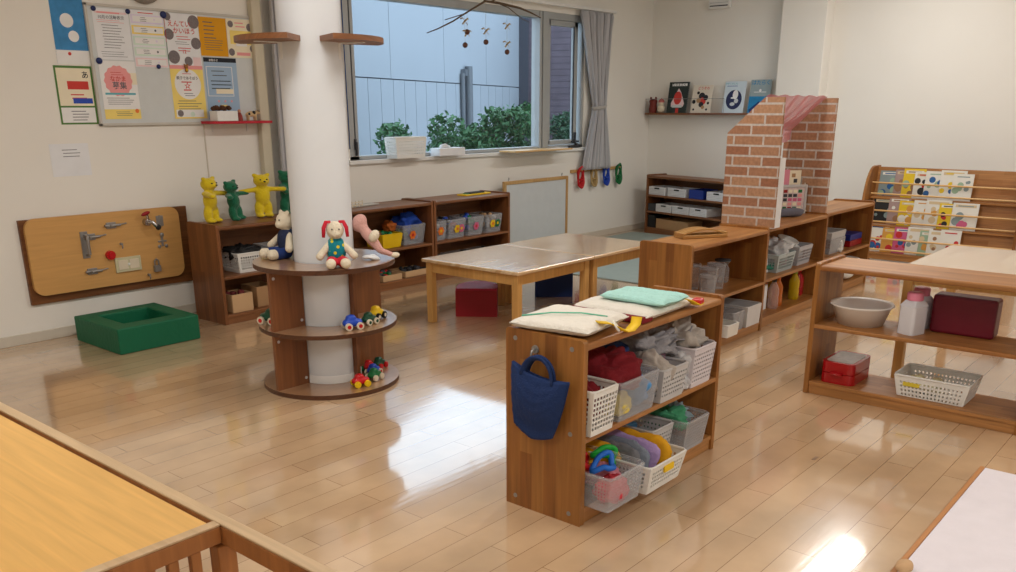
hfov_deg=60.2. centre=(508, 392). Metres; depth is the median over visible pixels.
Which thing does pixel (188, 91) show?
paper notice
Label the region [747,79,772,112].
picture book
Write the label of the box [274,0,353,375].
column
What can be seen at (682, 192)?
storage box
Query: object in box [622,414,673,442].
basket
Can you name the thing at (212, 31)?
paper notice
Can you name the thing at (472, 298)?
pouf
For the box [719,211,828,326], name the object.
shelf unit
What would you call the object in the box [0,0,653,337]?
wall
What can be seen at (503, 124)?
shrub
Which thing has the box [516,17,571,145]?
building
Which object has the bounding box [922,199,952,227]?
picture book
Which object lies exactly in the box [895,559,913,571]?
chair
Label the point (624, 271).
floor mat
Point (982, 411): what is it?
shelf unit
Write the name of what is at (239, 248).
folded cloth
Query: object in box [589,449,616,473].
ring
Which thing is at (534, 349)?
hook
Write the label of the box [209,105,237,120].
trinket box
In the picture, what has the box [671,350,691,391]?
plastic bag
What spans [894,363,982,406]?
basket
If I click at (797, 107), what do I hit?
cloth
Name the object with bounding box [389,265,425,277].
storage box
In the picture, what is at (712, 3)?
grille
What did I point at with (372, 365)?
toy car
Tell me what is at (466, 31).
mobile
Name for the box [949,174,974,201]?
picture book
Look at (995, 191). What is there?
magazine rack
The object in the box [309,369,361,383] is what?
trim
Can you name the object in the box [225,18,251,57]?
paper notice
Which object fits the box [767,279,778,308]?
bottle
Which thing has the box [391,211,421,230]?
folded cloth
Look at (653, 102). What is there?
figurine
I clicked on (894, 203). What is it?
picture book
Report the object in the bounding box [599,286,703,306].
mat
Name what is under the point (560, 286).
pouf
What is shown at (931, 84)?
wall
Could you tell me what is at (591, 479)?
folded cloth
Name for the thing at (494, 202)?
shelf unit
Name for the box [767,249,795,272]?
basket
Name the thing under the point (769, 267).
folded cloth
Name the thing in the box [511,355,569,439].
bag
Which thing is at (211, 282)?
shelf unit
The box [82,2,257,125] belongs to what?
notice board
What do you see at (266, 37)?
shelf
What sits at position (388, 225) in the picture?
toy
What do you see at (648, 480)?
basket
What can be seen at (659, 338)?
folded cloth
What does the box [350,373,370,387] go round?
toy car
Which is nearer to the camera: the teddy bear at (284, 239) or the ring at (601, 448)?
the ring at (601, 448)
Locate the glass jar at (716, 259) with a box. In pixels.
[715,258,730,282]
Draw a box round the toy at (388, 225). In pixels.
[382,220,396,231]
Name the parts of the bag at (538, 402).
handle, handle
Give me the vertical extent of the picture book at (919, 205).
0.220 m
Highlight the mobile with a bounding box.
[427,0,540,54]
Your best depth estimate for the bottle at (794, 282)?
5.86 m
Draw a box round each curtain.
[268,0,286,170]
[580,10,613,169]
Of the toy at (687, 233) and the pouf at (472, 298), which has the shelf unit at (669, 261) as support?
the toy at (687, 233)
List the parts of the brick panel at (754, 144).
foam strip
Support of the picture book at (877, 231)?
on the magazine rack
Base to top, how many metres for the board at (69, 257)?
0.487 m
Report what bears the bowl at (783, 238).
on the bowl
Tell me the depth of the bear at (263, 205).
5.72 m
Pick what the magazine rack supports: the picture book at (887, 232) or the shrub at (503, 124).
the picture book at (887, 232)
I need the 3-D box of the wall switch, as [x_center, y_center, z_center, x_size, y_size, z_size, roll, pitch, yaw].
[-2.331,-0.788,5.380,0.019,0.088,0.161,15,23,38]
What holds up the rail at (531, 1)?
attached to the wall at (146, 166)
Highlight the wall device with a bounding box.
[708,0,731,8]
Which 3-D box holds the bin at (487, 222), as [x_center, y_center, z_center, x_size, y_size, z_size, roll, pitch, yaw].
[-0.201,-1.440,7.388,0.228,0.159,0.208,15,23,38]
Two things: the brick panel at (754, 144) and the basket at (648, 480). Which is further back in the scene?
the brick panel at (754, 144)
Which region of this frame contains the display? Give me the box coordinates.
[781,184,807,212]
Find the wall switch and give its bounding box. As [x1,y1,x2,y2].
[114,255,141,272]
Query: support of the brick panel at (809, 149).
on the shelf unit at (810, 227)
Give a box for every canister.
[691,263,701,289]
[699,266,717,292]
[700,274,717,286]
[707,262,725,288]
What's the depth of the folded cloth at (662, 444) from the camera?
3.05 m
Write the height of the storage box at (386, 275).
0.063 m
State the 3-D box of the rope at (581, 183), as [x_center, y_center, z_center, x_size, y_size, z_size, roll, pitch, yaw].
[0.719,-2.143,8.738,0.058,0.224,0.113,15,23,38]
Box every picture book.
[666,82,689,112]
[690,85,713,112]
[722,81,746,112]
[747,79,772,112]
[869,224,889,250]
[873,199,889,222]
[877,170,895,195]
[879,227,894,252]
[886,197,911,223]
[891,227,907,253]
[892,170,904,195]
[896,201,914,225]
[900,169,926,197]
[904,227,932,254]
[910,200,926,226]
[911,172,926,198]
[916,231,928,255]
[922,171,941,199]
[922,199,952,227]
[925,230,940,255]
[936,203,952,228]
[937,170,967,199]
[938,230,961,250]
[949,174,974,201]
[949,203,979,231]
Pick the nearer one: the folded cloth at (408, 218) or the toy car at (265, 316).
the toy car at (265, 316)
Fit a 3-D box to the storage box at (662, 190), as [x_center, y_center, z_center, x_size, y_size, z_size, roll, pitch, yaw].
[1.661,-2.154,9.353,0.223,0.085,0.240,-12,22,-33]
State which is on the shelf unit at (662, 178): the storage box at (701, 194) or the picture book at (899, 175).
the storage box at (701, 194)
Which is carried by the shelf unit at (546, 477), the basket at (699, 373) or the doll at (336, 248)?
the basket at (699, 373)
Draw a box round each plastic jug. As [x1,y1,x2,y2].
[897,291,928,335]
[914,286,933,328]
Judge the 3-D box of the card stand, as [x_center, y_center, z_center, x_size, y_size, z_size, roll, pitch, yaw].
[1.862,-1.351,5.899,0.200,0.285,0.007,-2,18,-7]
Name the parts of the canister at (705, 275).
lid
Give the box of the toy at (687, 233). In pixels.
[674,226,727,238]
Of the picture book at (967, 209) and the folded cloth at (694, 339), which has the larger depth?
the picture book at (967, 209)
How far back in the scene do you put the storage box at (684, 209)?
9.09 m
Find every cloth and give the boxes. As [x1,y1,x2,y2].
[222,243,260,259]
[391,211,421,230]
[585,461,620,487]
[586,380,603,424]
[586,439,621,467]
[588,345,642,390]
[592,473,628,503]
[597,437,639,474]
[601,341,629,351]
[601,434,649,473]
[604,390,631,415]
[606,429,659,467]
[618,325,677,356]
[618,427,671,464]
[621,375,651,405]
[626,421,637,427]
[635,348,676,392]
[641,405,688,430]
[664,315,708,356]
[668,400,693,430]
[766,94,826,142]
[766,263,773,269]
[832,238,842,251]
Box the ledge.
[645,98,747,114]
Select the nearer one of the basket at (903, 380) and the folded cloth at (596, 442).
the folded cloth at (596, 442)
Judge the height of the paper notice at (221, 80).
0.376 m
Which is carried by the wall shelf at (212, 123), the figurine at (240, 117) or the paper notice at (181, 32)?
the figurine at (240, 117)
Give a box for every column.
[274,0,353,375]
[775,0,834,157]
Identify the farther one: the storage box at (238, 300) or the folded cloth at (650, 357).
the storage box at (238, 300)
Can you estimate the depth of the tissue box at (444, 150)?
7.19 m
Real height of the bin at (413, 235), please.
0.169 m
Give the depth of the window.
8.01 m
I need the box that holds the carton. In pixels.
[763,284,767,309]
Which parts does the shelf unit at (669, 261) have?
panel, panel, panel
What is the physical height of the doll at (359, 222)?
0.211 m
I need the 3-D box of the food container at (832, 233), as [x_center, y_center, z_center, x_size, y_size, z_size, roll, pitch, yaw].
[2.272,-1.147,6.315,0.229,0.051,0.279,15,23,38]
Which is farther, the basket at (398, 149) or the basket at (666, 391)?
the basket at (398, 149)
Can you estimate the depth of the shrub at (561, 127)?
11.17 m
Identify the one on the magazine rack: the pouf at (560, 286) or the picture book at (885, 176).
the picture book at (885, 176)
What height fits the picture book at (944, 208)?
0.209 m
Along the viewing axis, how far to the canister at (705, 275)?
4.82 m
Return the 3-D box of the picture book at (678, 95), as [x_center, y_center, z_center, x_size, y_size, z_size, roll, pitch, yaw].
[1.779,-3.090,9.194,0.235,0.308,0.062,15,23,38]
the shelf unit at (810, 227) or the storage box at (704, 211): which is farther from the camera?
the storage box at (704, 211)
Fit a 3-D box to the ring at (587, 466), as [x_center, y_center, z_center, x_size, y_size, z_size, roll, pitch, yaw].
[0.229,0.233,2.885,0.086,0.058,0.128,15,23,38]
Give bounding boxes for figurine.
[238,109,242,120]
[649,97,656,112]
[657,98,664,112]
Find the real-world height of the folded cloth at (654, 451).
0.119 m
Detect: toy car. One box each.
[257,308,270,324]
[341,314,363,330]
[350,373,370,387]
[360,312,379,325]
[361,360,372,371]
[364,363,382,374]
[365,368,384,380]
[370,305,386,319]
[373,356,387,368]
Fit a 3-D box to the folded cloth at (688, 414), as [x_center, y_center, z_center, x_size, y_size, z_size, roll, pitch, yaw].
[0.621,0.075,3.416,0.205,0.142,0.127,15,23,38]
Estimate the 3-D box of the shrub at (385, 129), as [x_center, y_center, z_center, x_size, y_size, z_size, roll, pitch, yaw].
[-0.866,-2.166,9.296,1.198,1.582,0.820,-15,23,-38]
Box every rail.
[517,0,616,13]
[570,166,619,172]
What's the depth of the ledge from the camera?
9.02 m
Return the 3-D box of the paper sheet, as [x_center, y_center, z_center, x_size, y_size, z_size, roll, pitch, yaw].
[-2.522,-1.339,5.052,0.001,0.180,0.222,15,23,38]
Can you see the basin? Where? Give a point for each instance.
(858, 312)
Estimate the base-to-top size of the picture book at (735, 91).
0.303 m
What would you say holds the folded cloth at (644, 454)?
in the basket at (648, 480)
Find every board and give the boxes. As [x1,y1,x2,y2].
[16,206,192,305]
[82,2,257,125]
[499,147,572,152]
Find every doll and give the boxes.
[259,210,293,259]
[316,220,357,268]
[352,214,399,259]
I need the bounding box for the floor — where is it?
[0,228,1015,571]
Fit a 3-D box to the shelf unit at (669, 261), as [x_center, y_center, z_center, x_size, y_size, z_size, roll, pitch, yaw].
[1.118,-0.593,4.997,0.310,0.619,0.925,15,23,38]
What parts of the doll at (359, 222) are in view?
arm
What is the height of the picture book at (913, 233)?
0.232 m
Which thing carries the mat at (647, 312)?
on the shelf unit at (546, 477)
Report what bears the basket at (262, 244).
on the shelf unit at (211, 282)
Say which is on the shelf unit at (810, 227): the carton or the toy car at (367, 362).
the carton
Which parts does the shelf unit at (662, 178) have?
panel, panel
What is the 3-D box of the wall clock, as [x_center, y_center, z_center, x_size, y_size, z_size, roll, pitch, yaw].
[-2.141,-2.405,5.142,0.052,0.230,0.230,15,23,38]
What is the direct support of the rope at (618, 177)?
hanging from the peg rail at (612, 167)
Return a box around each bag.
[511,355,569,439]
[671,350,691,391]
[768,236,794,262]
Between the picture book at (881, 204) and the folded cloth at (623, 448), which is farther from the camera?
the picture book at (881, 204)
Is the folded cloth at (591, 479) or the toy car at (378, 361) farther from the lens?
the toy car at (378, 361)
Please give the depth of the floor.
3.45 m
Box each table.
[0,402,336,571]
[421,245,593,325]
[501,233,639,302]
[890,245,1015,377]
[890,466,1015,571]
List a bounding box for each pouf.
[455,281,497,316]
[535,273,572,296]
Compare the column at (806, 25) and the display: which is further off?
the column at (806, 25)
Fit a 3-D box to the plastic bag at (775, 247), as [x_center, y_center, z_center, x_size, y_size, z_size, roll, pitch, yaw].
[1.684,-0.914,5.612,0.249,0.161,0.292,15,23,38]
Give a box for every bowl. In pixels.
[778,234,798,245]
[781,238,801,252]
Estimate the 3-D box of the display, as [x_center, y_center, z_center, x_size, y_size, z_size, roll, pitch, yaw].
[1.904,-1.294,5.877,0.190,0.190,0.016,-2,18,-6]
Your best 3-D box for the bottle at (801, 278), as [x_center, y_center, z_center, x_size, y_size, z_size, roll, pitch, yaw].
[1.990,-0.762,6.016,0.068,0.186,0.068,15,23,38]
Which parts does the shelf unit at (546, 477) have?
panel, panel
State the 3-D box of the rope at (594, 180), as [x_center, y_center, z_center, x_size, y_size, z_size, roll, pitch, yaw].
[0.868,-2.198,8.905,0.058,0.224,0.113,15,23,38]
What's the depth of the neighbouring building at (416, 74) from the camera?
12.90 m
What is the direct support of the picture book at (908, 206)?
on the magazine rack
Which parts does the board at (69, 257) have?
door handle, red knob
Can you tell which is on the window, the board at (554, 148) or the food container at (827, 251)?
the board at (554, 148)
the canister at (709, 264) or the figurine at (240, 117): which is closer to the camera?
the canister at (709, 264)
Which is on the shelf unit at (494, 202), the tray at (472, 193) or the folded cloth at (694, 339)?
the tray at (472, 193)
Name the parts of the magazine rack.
panel, rail, rod, rod, rod, rod, rod, rod, panel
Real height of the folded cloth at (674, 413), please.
0.106 m
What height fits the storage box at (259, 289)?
0.130 m
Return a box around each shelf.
[201,120,271,131]
[233,32,300,58]
[252,249,398,400]
[320,33,383,59]
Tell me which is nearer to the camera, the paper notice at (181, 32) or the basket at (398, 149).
the paper notice at (181, 32)
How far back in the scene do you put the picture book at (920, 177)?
7.51 m
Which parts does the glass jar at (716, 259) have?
lid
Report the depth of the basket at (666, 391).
3.09 m
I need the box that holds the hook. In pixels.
[530,345,538,355]
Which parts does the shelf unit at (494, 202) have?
panel, panel, panel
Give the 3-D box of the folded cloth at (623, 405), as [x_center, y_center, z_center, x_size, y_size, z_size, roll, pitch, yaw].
[0.320,0.035,2.971,0.204,0.099,0.138,15,23,38]
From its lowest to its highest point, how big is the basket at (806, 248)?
0.126 m
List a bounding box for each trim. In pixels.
[203,124,209,177]
[247,0,276,213]
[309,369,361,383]
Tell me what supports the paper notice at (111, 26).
attached to the notice board at (154, 84)
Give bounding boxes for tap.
[141,211,160,229]
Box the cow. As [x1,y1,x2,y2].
[245,110,259,120]
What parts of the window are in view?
sill, casement sash, handle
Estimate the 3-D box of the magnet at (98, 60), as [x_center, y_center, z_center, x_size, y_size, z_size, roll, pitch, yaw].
[-2.355,-1.908,5.047,0.010,0.036,0.036,15,23,38]
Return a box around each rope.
[577,166,584,188]
[590,169,597,186]
[602,168,609,185]
[615,163,621,183]
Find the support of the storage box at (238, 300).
on the shelf unit at (211, 282)
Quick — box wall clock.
[134,0,156,3]
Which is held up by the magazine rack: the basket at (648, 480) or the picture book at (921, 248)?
the picture book at (921, 248)
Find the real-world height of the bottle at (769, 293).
0.201 m
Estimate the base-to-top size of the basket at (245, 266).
0.126 m
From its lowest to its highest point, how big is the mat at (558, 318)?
0.057 m
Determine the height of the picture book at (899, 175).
0.230 m
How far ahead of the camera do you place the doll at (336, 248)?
3.94 m
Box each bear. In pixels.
[200,176,226,222]
[223,179,248,220]
[239,173,285,217]
[278,170,290,213]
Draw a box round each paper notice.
[92,7,133,60]
[98,60,141,118]
[129,9,168,67]
[164,12,201,65]
[169,65,206,118]
[197,16,228,56]
[203,57,240,119]
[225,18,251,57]
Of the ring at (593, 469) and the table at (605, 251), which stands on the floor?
the table at (605, 251)
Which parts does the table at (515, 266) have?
leg, leg, leg, leg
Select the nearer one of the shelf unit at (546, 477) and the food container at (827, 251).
the shelf unit at (546, 477)
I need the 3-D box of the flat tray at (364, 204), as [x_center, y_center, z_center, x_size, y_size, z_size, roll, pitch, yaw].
[-1.092,-1.370,6.427,0.100,0.008,0.320,12,22,33]
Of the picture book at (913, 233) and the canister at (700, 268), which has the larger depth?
the picture book at (913, 233)
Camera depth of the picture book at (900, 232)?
7.58 m
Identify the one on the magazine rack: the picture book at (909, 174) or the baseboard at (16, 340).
the picture book at (909, 174)
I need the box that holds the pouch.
[781,207,803,216]
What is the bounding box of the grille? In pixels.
[710,1,727,6]
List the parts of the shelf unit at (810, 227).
panel, panel, panel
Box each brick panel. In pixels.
[721,97,785,228]
[782,98,838,212]
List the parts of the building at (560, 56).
corner trim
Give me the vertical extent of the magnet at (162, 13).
0.040 m
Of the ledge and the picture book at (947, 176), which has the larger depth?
the ledge
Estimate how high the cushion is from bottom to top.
0.014 m
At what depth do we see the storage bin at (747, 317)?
5.18 m
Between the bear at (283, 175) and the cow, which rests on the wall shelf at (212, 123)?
the cow
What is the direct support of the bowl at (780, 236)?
on the bowl at (783, 238)
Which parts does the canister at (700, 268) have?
lid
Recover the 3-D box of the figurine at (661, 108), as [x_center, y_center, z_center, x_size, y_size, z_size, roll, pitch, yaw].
[1.625,-3.053,9.329,0.083,0.150,0.084,15,23,38]
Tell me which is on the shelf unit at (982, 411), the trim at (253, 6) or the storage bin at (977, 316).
the storage bin at (977, 316)
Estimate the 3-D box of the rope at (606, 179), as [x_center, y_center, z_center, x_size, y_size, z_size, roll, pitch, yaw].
[1.010,-2.250,9.065,0.058,0.224,0.113,15,23,38]
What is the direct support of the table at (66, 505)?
on the floor
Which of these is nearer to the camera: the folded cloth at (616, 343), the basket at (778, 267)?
the folded cloth at (616, 343)
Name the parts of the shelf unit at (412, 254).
panel, panel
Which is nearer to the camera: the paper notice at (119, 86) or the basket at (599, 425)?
the basket at (599, 425)
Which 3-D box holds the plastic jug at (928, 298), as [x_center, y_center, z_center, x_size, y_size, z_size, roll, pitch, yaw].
[1.873,-0.385,3.969,0.129,0.184,0.080,-10,20,-28]
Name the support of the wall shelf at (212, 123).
attached to the wall at (146, 166)
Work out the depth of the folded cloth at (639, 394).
2.99 m
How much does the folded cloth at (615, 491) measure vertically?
0.095 m
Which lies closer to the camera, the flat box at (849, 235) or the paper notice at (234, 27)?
the paper notice at (234, 27)
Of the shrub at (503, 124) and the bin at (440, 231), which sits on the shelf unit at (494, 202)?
the bin at (440, 231)
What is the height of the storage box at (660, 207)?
0.080 m
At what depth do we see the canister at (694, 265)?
5.00 m
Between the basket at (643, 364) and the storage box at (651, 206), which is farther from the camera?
the storage box at (651, 206)
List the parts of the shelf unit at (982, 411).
panel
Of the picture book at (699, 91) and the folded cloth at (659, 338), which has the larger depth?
the picture book at (699, 91)
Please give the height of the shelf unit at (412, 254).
0.619 m
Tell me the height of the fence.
0.045 m
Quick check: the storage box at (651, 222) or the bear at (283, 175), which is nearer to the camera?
the bear at (283, 175)
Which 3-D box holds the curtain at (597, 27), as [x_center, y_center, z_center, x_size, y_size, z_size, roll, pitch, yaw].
[0.861,-2.942,8.609,0.117,1.461,0.537,13,22,35]
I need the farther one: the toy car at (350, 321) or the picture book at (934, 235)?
the picture book at (934, 235)
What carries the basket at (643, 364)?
on the shelf unit at (546, 477)
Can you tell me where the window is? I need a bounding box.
[342,0,584,164]
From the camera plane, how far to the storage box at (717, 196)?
8.68 m
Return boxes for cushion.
[456,281,497,290]
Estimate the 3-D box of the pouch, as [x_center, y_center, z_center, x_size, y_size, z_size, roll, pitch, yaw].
[1.836,-1.176,5.731,0.206,0.058,0.077,-5,19,-15]
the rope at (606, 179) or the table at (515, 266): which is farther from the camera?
the rope at (606, 179)
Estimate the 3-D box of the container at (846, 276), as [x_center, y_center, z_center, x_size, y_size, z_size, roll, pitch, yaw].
[2.491,-0.900,6.585,0.190,0.095,0.200,15,23,38]
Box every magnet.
[96,57,102,63]
[160,11,166,17]
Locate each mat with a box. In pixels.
[510,304,641,335]
[572,296,692,323]
[573,232,671,283]
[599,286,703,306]
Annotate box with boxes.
[74,303,199,354]
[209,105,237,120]
[226,289,253,312]
[241,281,268,306]
[380,269,401,281]
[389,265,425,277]
[431,143,464,155]
[647,214,669,227]
[648,202,667,210]
[649,185,678,195]
[656,202,683,212]
[656,217,702,230]
[668,187,699,197]
[672,204,701,214]
[689,188,717,199]
[689,206,720,217]
[706,191,722,201]
[821,350,870,385]
[826,238,861,246]
[837,230,861,240]
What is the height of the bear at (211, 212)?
0.281 m
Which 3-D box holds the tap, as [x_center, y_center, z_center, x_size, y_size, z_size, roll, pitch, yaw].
[-2.206,-1.059,5.404,0.108,0.118,0.071,-10,20,-28]
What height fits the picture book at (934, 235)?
0.220 m
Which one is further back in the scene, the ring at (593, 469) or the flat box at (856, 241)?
the flat box at (856, 241)
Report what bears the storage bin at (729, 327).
on the shelf unit at (669, 261)
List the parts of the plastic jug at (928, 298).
lid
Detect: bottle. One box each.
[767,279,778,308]
[767,281,774,299]
[771,278,782,305]
[788,272,799,299]
[798,271,803,294]
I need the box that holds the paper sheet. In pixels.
[48,143,91,176]
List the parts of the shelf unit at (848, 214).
panel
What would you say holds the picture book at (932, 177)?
on the magazine rack
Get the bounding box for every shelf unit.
[186,213,291,324]
[352,198,434,291]
[410,190,509,280]
[506,285,723,526]
[638,224,769,345]
[644,173,723,235]
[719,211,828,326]
[803,254,1015,434]
[824,198,874,290]
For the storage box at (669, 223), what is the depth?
9.23 m
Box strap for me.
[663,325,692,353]
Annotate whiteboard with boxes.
[502,173,567,242]
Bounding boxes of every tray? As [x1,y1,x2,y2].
[351,203,378,207]
[457,191,490,195]
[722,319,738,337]
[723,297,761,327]
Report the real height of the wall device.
0.160 m
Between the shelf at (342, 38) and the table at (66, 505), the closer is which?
the table at (66, 505)
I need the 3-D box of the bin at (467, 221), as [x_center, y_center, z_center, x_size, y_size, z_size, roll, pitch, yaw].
[-0.346,-1.392,7.224,0.228,0.169,0.198,15,23,38]
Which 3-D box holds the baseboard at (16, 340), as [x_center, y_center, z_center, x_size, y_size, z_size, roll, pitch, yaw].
[-2.220,-0.514,5.685,0.012,0.060,11.620,15,23,38]
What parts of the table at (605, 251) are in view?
leg, leg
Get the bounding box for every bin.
[367,230,402,248]
[396,222,422,244]
[437,216,464,238]
[437,219,445,240]
[449,212,482,235]
[471,211,499,232]
[929,291,1002,339]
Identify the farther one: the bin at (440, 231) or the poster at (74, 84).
the bin at (440, 231)
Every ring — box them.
[585,452,589,470]
[589,444,617,464]
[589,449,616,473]
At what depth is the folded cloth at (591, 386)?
2.80 m
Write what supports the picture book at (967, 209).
on the magazine rack
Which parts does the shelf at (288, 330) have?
upright panel, upright panel, upright panel, upright panel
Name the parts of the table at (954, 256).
leg, leg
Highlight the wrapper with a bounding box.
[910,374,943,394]
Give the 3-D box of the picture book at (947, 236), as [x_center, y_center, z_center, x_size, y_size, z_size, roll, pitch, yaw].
[3.678,-1.232,7.311,0.166,0.232,0.038,15,23,38]
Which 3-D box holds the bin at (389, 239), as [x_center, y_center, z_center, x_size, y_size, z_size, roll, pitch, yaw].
[-0.934,-1.149,6.565,0.208,0.118,0.208,15,23,38]
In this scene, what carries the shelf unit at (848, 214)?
on the floor
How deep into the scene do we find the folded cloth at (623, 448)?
2.97 m
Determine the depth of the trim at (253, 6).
5.86 m
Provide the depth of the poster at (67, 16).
4.91 m
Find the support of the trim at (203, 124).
attached to the wall at (146, 166)
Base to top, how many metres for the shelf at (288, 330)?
0.605 m
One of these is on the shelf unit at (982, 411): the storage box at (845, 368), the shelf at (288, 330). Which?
the storage box at (845, 368)
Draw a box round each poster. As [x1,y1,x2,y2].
[48,0,90,64]
[53,65,98,124]
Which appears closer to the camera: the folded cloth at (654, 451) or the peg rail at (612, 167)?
the folded cloth at (654, 451)
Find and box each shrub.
[372,110,466,153]
[426,122,496,149]
[475,101,530,147]
[550,111,569,144]
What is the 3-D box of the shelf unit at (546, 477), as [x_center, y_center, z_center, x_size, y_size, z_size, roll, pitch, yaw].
[0.403,0.004,3.161,0.310,0.619,0.908,15,23,38]
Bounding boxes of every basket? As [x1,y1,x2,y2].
[221,248,261,272]
[252,241,276,247]
[384,136,426,158]
[586,375,618,437]
[587,445,643,481]
[588,443,686,494]
[606,364,658,419]
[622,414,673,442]
[640,356,688,403]
[676,339,715,387]
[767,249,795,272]
[778,240,812,265]
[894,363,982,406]
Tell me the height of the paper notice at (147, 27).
0.315 m
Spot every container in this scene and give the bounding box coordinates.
[825,235,844,254]
[826,227,845,239]
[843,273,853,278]
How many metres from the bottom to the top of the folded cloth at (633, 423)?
0.059 m
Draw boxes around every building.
[351,0,518,154]
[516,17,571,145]
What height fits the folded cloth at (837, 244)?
0.102 m
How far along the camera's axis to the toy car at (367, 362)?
4.42 m
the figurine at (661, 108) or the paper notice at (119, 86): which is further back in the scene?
the figurine at (661, 108)
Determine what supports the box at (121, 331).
on the floor
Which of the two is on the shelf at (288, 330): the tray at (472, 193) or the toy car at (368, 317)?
the toy car at (368, 317)
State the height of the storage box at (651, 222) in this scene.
0.130 m
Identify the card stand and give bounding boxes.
[784,170,801,184]
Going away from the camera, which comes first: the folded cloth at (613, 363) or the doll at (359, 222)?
the folded cloth at (613, 363)
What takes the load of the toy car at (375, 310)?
on the shelf at (288, 330)
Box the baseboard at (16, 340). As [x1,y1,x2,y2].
[0,222,644,348]
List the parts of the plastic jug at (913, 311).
lid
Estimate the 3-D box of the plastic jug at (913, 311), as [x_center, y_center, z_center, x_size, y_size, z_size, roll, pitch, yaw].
[1.797,-0.353,3.868,0.129,0.184,0.080,-10,20,-28]
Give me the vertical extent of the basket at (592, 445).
0.126 m
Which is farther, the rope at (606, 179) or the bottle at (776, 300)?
the rope at (606, 179)
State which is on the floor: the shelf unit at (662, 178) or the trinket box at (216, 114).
the shelf unit at (662, 178)
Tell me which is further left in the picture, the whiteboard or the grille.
the whiteboard
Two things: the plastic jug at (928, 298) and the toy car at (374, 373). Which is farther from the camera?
the toy car at (374, 373)
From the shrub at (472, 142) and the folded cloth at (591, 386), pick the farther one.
the shrub at (472, 142)
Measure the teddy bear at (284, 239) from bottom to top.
0.225 m
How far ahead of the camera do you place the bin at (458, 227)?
7.04 m
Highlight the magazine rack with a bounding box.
[862,165,1015,261]
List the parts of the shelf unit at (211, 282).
panel, panel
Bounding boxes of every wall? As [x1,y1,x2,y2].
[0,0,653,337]
[644,0,1015,221]
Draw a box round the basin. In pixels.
[830,297,894,327]
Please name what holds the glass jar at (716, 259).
on the shelf unit at (669, 261)
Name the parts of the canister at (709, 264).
lid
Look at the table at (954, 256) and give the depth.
4.34 m

